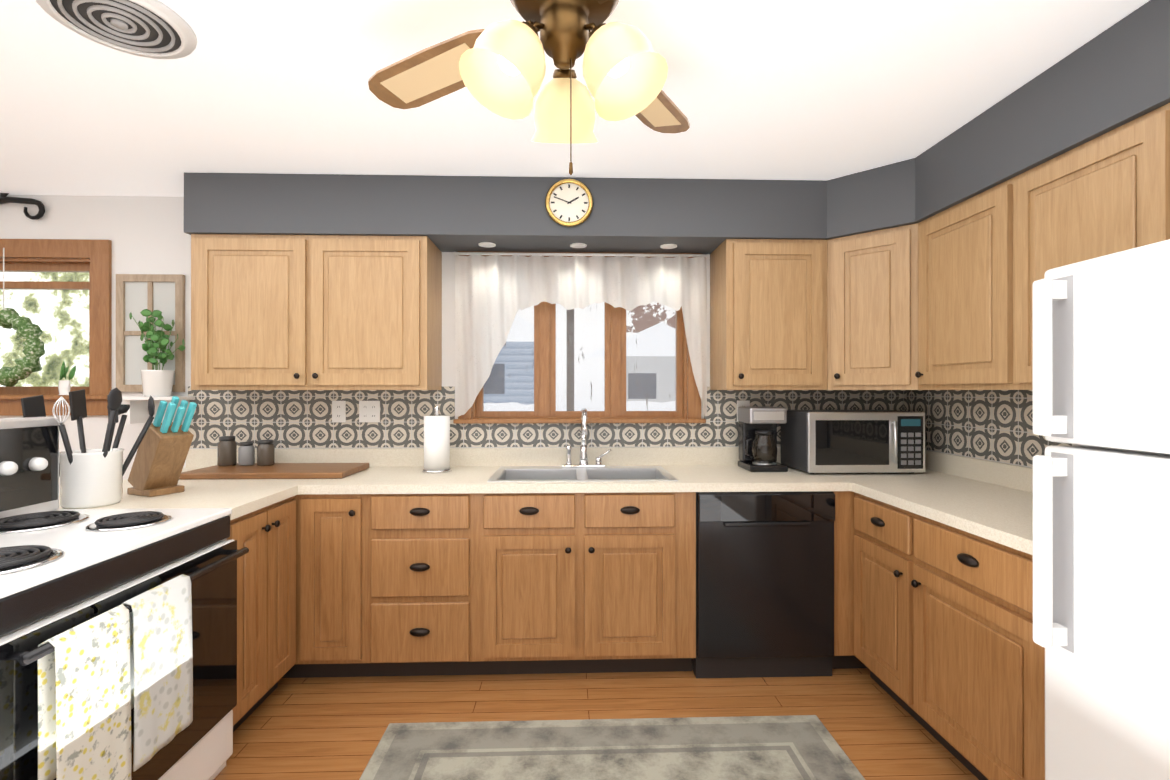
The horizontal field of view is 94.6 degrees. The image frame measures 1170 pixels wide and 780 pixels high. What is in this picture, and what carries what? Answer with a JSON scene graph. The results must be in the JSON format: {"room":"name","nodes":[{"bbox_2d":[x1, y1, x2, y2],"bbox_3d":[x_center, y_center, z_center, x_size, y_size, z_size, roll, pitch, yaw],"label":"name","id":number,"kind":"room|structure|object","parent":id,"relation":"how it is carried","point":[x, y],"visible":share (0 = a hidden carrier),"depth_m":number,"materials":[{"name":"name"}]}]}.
{"room":"kitchen","nodes":[
{"label":"kitchen","id":0,"kind":"room"},
{"bbox_2d":[0,195,709,492],"bbox_3d":[-1.277,0.130,3.100,6.510,2.420,0.120,0,0,-2],"label":"wall","id":1,"kind":"structure","parent":0,"point":[145,234],"depth_m":3.00,"materials":[{"name":"white paint"}]},
{"bbox_2d":[0,193,44,219],"bbox_3d":[-3.226,-0.998,2.960,0.506,0.275,0.037,0,0,-2],"label":"bracket","id":2,"kind":"object","parent":1,"relation":"attached to","point":[4,199],"visible":0.79,"depth_m":2.96,"materials":[{"name":"black metal"}]},
{"bbox_2d":[0,239,111,415],"bbox_3d":[-3.200,-0.345,3.012,1.180,0.970,0.174,0,0,-2],"label":"dining room window","id":3,"kind":"structure","parent":1,"relation":"in","point":[39,255],"depth_m":2.98,"materials":[{"name":"brown wood"}]},
{"bbox_2d":[0,248,44,386],"bbox_3d":[-3.155,-0.394,2.921,0.416,0.751,0.118,0,0,-2],"label":"wreath","id":4,"kind":"object","parent":3,"relation":"hanging from","point":[33,350],"visible":1,"depth_m":2.90,"materials":[{"name":"green plant"}]},
{"bbox_2d":[58,362,75,394],"bbox_3d":[-2.836,-0.067,2.949,0.089,0.189,0.058,0,0,-20],"label":"decor","id":5,"kind":"object","parent":3,"relation":"on","point":[64,387],"visible":0.94,"depth_m":2.92,"materials":[{"name":"white ceramic"}]},
{"bbox_2d":[116,274,184,391],"bbox_3d":[-2.409,-0.315,2.993,0.360,0.650,0.022,0,0,-2],"label":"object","id":6,"kind":"object","parent":1,"relation":"attached to","point":[137,294],"visible":0.71,"depth_m":2.99,"materials":[{"name":"brown wood"}]},
{"bbox_2d":[122,396,194,423],"bbox_3d":[-2.317,0.108,2.922,0.300,0.145,0.169,0,0,-2],"label":"shelf","id":7,"kind":"object","parent":1,"relation":"attached to","point":[137,411],"visible":0.62,"depth_m":2.91,"materials":[{"name":"white wood"}]},
{"bbox_2d":[129,309,185,395],"bbox_3d":[-2.291,-0.201,2.911,0.278,0.469,0.154,0,0,-2],"label":"plant","id":8,"kind":"object","parent":7,"relation":"on","point":[157,382],"visible":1,"depth_m":2.88,"materials":[{"name":"green plant"}]},
{"bbox_2d":[191,234,441,389],"bbox_3d":[-1.389,-0.390,2.850,1.170,0.780,0.370,0,0,-2],"label":"upper cabinet","id":9,"kind":"object","parent":1,"relation":"attached to","point":[314,312],"visible":1,"depth_m":2.70,"materials":[{"name":"brown wood"}]},
{"bbox_2d":[188,386,903,448],"bbox_3d":[-0.176,0.154,3.070,4.069,0.347,0.009,0,0,-2],"label":"tile backsplash","id":10,"kind":"structure","parent":1,"relation":"attached to","point":[289,418],"depth_m":3.04,"materials":[{"name":"grey tile"}]},
{"bbox_2d":[332,401,345,421],"bbox_3d":[-1.380,0.120,3.024,0.075,0.120,0.008,0,0,-2],"label":"electrical outlet plate","id":11,"kind":"object","parent":10,"relation":"attached to","point":[338,407],"depth_m":3.02,"materials":[{"name":"white plastic"}]},
{"bbox_2d":[359,401,379,421],"bbox_3d":[-1.210,0.120,3.029,0.115,0.120,0.008,0,0,-2],"label":"electrical outlet plate","id":12,"kind":"object","parent":10,"relation":"attached to","point":[369,411],"depth_m":3.03,"materials":[{"name":"white plastic"}]},
{"bbox_2d":[737,401,749,420],"bbox_3d":[0.909,0.120,3.097,0.075,0.120,0.008,0,0,-2],"label":"electrical outlet plate","id":13,"kind":"object","parent":10,"relation":"attached to","point":[739,403],"depth_m":3.09,"materials":[{"name":"white plastic"}]},
{"bbox_2d":[453,251,705,423],"bbox_3d":[-0.027,-0.304,3.112,1.420,0.982,0.174,0,0,-2],"label":"window","id":14,"kind":"structure","parent":1,"relation":"in","point":[614,379],"depth_m":3.12,"materials":[{"name":"brown wood"}]},
{"bbox_2d":[454,251,709,416],"bbox_3d":[-0.014,-0.308,3.022,1.424,0.913,0.076,0,0,-2],"label":"lace curtain","id":15,"kind":"object","parent":14,"relation":"hanging from","point":[495,292],"visible":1,"depth_m":3.00,"materials":[{"name":"white fabric"}]},
{"bbox_2d":[710,239,826,389],"bbox_3d":[0.988,-0.390,2.926,0.528,0.780,0.370,0,0,-2],"label":"upper cabinet","id":16,"kind":"object","parent":1,"relation":"attached to","point":[768,314],"visible":1,"depth_m":2.78,"materials":[{"name":"brown wood"}]},
{"bbox_2d":[827,223,917,389],"bbox_3d":[1.562,-0.390,2.825,0.608,0.780,0.608,0,0,-2],"label":"upper cabinet","id":17,"kind":"object","parent":1,"relation":"attached to","point":[872,310],"visible":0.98,"depth_m":2.63,"materials":[{"name":"brown wood"}]},
{"bbox_2d":[904,390,1071,467],"bbox_3d":[1.879,0.153,2.305,0.009,0.347,1.650,0,0,-2],"label":"tile backsplash","id":18,"kind":"structure","parent":1,"relation":"attached to","point":[993,425],"depth_m":2.54,"materials":[{"name":"grey tile"}]},
{"bbox_2d":[0,0,1149,196],"bbox_3d":[-1.200,-1.132,0.668,6.510,0.100,4.990,0,0,-2],"label":"ceiling","id":19,"kind":"structure","parent":0,"point":[824,90],"depth_m":1.96,"materials":[{"name":"white paint"}]},
{"bbox_2d":[35,0,197,58],"bbox_3d":[-1.354,-1.070,1.568,0.370,0.022,0.370,0,0,-2],"label":"ceiling vent","id":20,"kind":"object","parent":19,"relation":"in","point":[155,29],"visible":1,"depth_m":1.57,"materials":[{"name":"white metal"}]},
{"bbox_2d":[368,0,689,174],"bbox_3d":[-0.048,-0.784,1.249,0.986,0.594,0.986,0,0,-13],"label":"ceiling fan","id":21,"kind":"object","parent":19,"relation":"hanging from","point":[498,68],"visible":1,"depth_m":1.24,"materials":[{"name":"white glass"}]},
{"bbox_2d":[184,0,1169,253],"bbox_3d":[0.004,-0.932,0.706,3.858,0.296,4.746,0,0,-2],"label":"soffit beam","id":22,"kind":"structure","parent":19,"relation":"attached to","point":[1114,76],"depth_m":2.69,"materials":[{"name":"grey paint"}]},
{"bbox_2d":[478,242,495,247],"bbox_3d":[-0.525,-0.779,2.895,0.090,0.005,0.090,0,0,-14],"label":"recessed light","id":23,"kind":"object","parent":22,"relation":"attached to","point":[483,244],"depth_m":2.88,"materials":[{"name":"white"}]},
{"bbox_2d":[545,179,592,226],"bbox_3d":[-0.080,-0.945,2.722,0.244,0.244,0.024,0,0,-2],"label":"clock","id":24,"kind":"object","parent":22,"relation":"attached to","point":[568,202],"visible":1,"depth_m":2.72,"materials":[{"name":"gold metal"}]},
{"bbox_2d":[570,243,586,247],"bbox_3d":[-0.036,-0.779,2.911,0.090,0.005,0.090,0,0,-14],"label":"recessed light","id":25,"kind":"object","parent":22,"relation":"attached to","point":[572,245],"depth_m":2.90,"materials":[{"name":"white plastic"}]},
{"bbox_2d":[660,244,676,248],"bbox_3d":[0.454,-0.779,2.926,0.090,0.005,0.090,0,0,-14],"label":"recessed light","id":26,"kind":"object","parent":22,"relation":"attached to","point":[665,246],"depth_m":2.92,"materials":[{"name":"white plastic"}]},
{"bbox_2d":[213,668,978,779],"bbox_3d":[-1.200,1.388,0.665,6.510,0.100,4.990,0,0,-2],"label":"floor","id":27,"kind":"structure","parent":0,"point":[324,728],"depth_m":2.26,"materials":[{"name":"brown wood"}]},
{"bbox_2d":[0,417,248,779],"bbox_3d":[-1.543,0.716,1.500,0.747,1.245,0.842,0,0,-2],"label":"stove","id":28,"kind":"object","parent":27,"relation":"on","point":[62,570],"visible":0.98,"depth_m":1.63,"materials":[{"name":"white metal"}]},
{"bbox_2d":[37,604,130,779],"bbox_3d":[-1.172,0.791,1.272,0.053,0.495,0.196,0,0,-2],"label":"hanging towel","id":29,"kind":"object","parent":28,"relation":"hanging from","point":[84,707],"visible":1,"depth_m":1.25,"materials":[{"name":"white fabric"}]},
{"bbox_2d":[122,574,192,770],"bbox_3d":[-1.179,0.761,1.489,0.053,0.435,0.211,0,0,-2],"label":"hanging towel","id":30,"kind":"object","parent":28,"relation":"hanging from","point":[161,662],"visible":0.85,"depth_m":1.47,"materials":[{"name":"white fabric"}]},
{"bbox_2d":[226,496,295,731],"bbox_3d":[-1.718,0.904,2.169,0.870,0.870,0.508,0,0,-2],"label":"base cabinet","id":31,"kind":"object","parent":27,"relation":"on","point":[266,610],"visible":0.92,"depth_m":2.13,"materials":[{"name":"brown wood"}]},
{"bbox_2d":[282,494,313,677],"bbox_3d":[-1.699,0.905,2.715,0.943,0.870,0.618,0,0,-2],"label":"base cabinet","id":32,"kind":"object","parent":27,"relation":"on","point":[303,667],"depth_m":2.42,"materials":[{"name":"brown wood"}]},
{"bbox_2d":[314,494,365,676],"bbox_3d":[-1.142,0.905,2.733,0.288,0.870,0.618,0,0,-2],"label":"base cabinet","id":33,"kind":"object","parent":27,"relation":"on","point":[339,519],"depth_m":2.43,"materials":[{"name":"brown wood"}]},
{"bbox_2d":[366,493,513,676],"bbox_3d":[-0.705,0.905,2.747,0.585,0.870,0.618,0,0,-2],"label":"base cabinet","id":34,"kind":"object","parent":27,"relation":"on","point":[458,584],"depth_m":2.44,"materials":[{"name":"brown wood"}]},
{"bbox_2d":[359,715,864,779],"bbox_3d":[0.103,1.333,1.532,1.730,0.010,1.300,0,0,-2],"label":"rug","id":35,"kind":"object","parent":27,"relation":"on","point":[799,747],"visible":0.91,"depth_m":1.99,"materials":[{"name":"grey fabric"}]},
{"bbox_2d":[692,491,834,677],"bbox_3d":[0.829,0.905,2.772,0.642,0.870,0.608,0,0,-2],"label":"dishwasher","id":36,"kind":"object","parent":27,"relation":"on","point":[764,584],"visible":0.94,"depth_m":2.48,"materials":[{"name":"black metal"}]},
{"bbox_2d":[832,491,866,668],"bbox_3d":[1.509,0.905,2.827,0.713,0.870,0.598,0,0,-2],"label":"base cabinet","id":37,"kind":"object","parent":27,"relation":"on","point":[843,658],"depth_m":2.52,"materials":[{"name":"brown wood"}]},
{"bbox_2d":[58,447,1032,554],"bbox_3d":[-0.147,0.397,2.099,4.066,0.140,1.946,0,0,-2],"label":"countertop","id":38,"kind":"structure","parent":37,"relation":"on","point":[990,500],"depth_m":2.48,"materials":[{"name":"laminate"}]},
{"bbox_2d":[21,387,154,508],"bbox_3d":[-1.818,0.208,2.019,0.298,0.436,0.304,0,0,-2],"label":"utensil crock","id":39,"kind":"object","parent":38,"relation":"on","point":[91,478],"visible":0.98,"depth_m":1.96,"materials":[{"name":"white ceramic"}]},
{"bbox_2d":[127,396,196,496],"bbox_3d":[-1.727,0.226,2.213,0.270,0.402,0.130,0,0,23],"label":"knife block","id":40,"kind":"object","parent":38,"relation":"on","point":[160,456],"visible":1,"depth_m":2.17,"materials":[{"name":"brown wood"}]},
{"bbox_2d":[179,463,368,478],"bbox_3d":[-1.562,0.412,2.761,0.780,0.030,0.360,0,0,-2],"label":"cutting board","id":41,"kind":"object","parent":38,"relation":"on","point":[306,471],"visible":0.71,"depth_m":2.63,"materials":[{"name":"brown wood"}]},
{"bbox_2d":[217,436,234,465],"bbox_3d":[-1.884,0.319,2.841,0.085,0.152,0.085,0,0,-14],"label":"jar","id":42,"kind":"object","parent":41,"relation":"on","point":[226,450],"depth_m":2.81,"materials":[{"name":"brown glass"}]},
{"bbox_2d":[233,441,251,465],"bbox_3d":[-1.784,0.335,2.844,0.073,0.122,0.073,0,0,-14],"label":"jar","id":43,"kind":"object","parent":41,"relation":"on","point":[245,449],"depth_m":2.82,"materials":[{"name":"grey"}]},
{"bbox_2d":[252,440,274,465],"bbox_3d":[-1.684,0.330,2.847,0.081,0.132,0.081,0,0,-14],"label":"jar","id":44,"kind":"object","parent":41,"relation":"on","point":[265,449],"depth_m":2.82,"materials":[{"name":"brown glass"}]},
{"bbox_2d":[422,406,451,472],"bbox_3d":[-0.779,0.254,2.836,0.150,0.346,0.150,0,0,-2],"label":"paper towel","id":45,"kind":"object","parent":38,"relation":"on","point":[436,443],"visible":1,"depth_m":2.78,"materials":[{"name":"white paper"}]},
{"bbox_2d":[487,466,677,481],"bbox_3d":[-0.016,0.510,2.760,0.890,0.175,0.490,0,0,-2],"label":"sink","id":46,"kind":"object","parent":38,"relation":"in","point":[562,474],"visible":0.29,"depth_m":2.90,"materials":[{"name":"silver metal"}]},
{"bbox_2d":[562,407,611,467],"bbox_3d":[0.012,0.258,2.883,0.274,0.330,0.223,0,0,-2],"label":"faucet","id":47,"kind":"object","parent":38,"relation":"on","point":[583,459],"visible":1,"depth_m":2.95,"materials":[{"name":"silver metal"}]},
{"bbox_2d":[738,407,787,471],"bbox_3d":[0.949,0.260,2.911,0.211,0.335,0.220,0,0,-2],"label":"coffee maker","id":48,"kind":"object","parent":38,"relation":"on","point":[757,439],"visible":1,"depth_m":2.83,"materials":[{"name":"black"}]},
{"bbox_2d":[781,410,924,473],"bbox_3d":[1.416,0.270,2.882,0.600,0.315,0.388,0,0,-2],"label":"microwave","id":49,"kind":"object","parent":38,"relation":"on","point":[852,441],"visible":0.98,"depth_m":2.71,"materials":[{"name":"silver metal"}]},
{"bbox_2d":[854,492,1044,779],"bbox_3d":[1.558,0.904,1.997,0.668,0.870,1.060,0,0,-2],"label":"base cabinet","id":50,"kind":"object","parent":27,"relation":"on","point":[949,653],"visible":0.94,"depth_m":1.85,"materials":[{"name":"brown wood"}]},
{"bbox_2d":[1032,239,1169,779],"bbox_3d":[1.523,0.512,1.019,0.765,1.652,0.802,0,0,-2],"label":"fridge","id":51,"kind":"object","parent":27,"relation":"on","point":[1101,484],"visible":1,"depth_m":1.24,"materials":[{"name":"white metal"}]},
{"bbox_3d":[1.995,0.128,0.708,0.120,2.420,4.870,0,0,-2],"label":"wall","id":52,"kind":"structure","parent":0,"visible":0},
{"bbox_2d":[915,103,1169,389],"bbox_3d":[1.708,-0.391,1.978,0.370,0.780,1.090,0,0,-2],"label":"upper cabinet","id":53,"kind":"object","parent":52,"relation":"attached to","point":[987,258],"visible":0.67,"depth_m":1.93,"materials":[{"name":"brown wood"}]},
{"label":"outside","id":54,"kind":"structure","parent":0,"visible":0},
{"bbox_2d":[0,272,88,386],"bbox_3d":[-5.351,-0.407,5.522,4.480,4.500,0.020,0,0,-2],"label":"window pane","id":55,"kind":"structure","parent":54,"point":[61,299],"depth_m":5.51,"materials":[{"name":"clear glass"}]},
{"bbox_2d":[484,302,675,410],"bbox_3d":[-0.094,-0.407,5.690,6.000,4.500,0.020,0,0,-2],"label":"window pane","id":56,"kind":"structure","parent":54,"point":[569,404],"depth_m":5.68,"materials":[{"name":"clear glass"}]}
]}

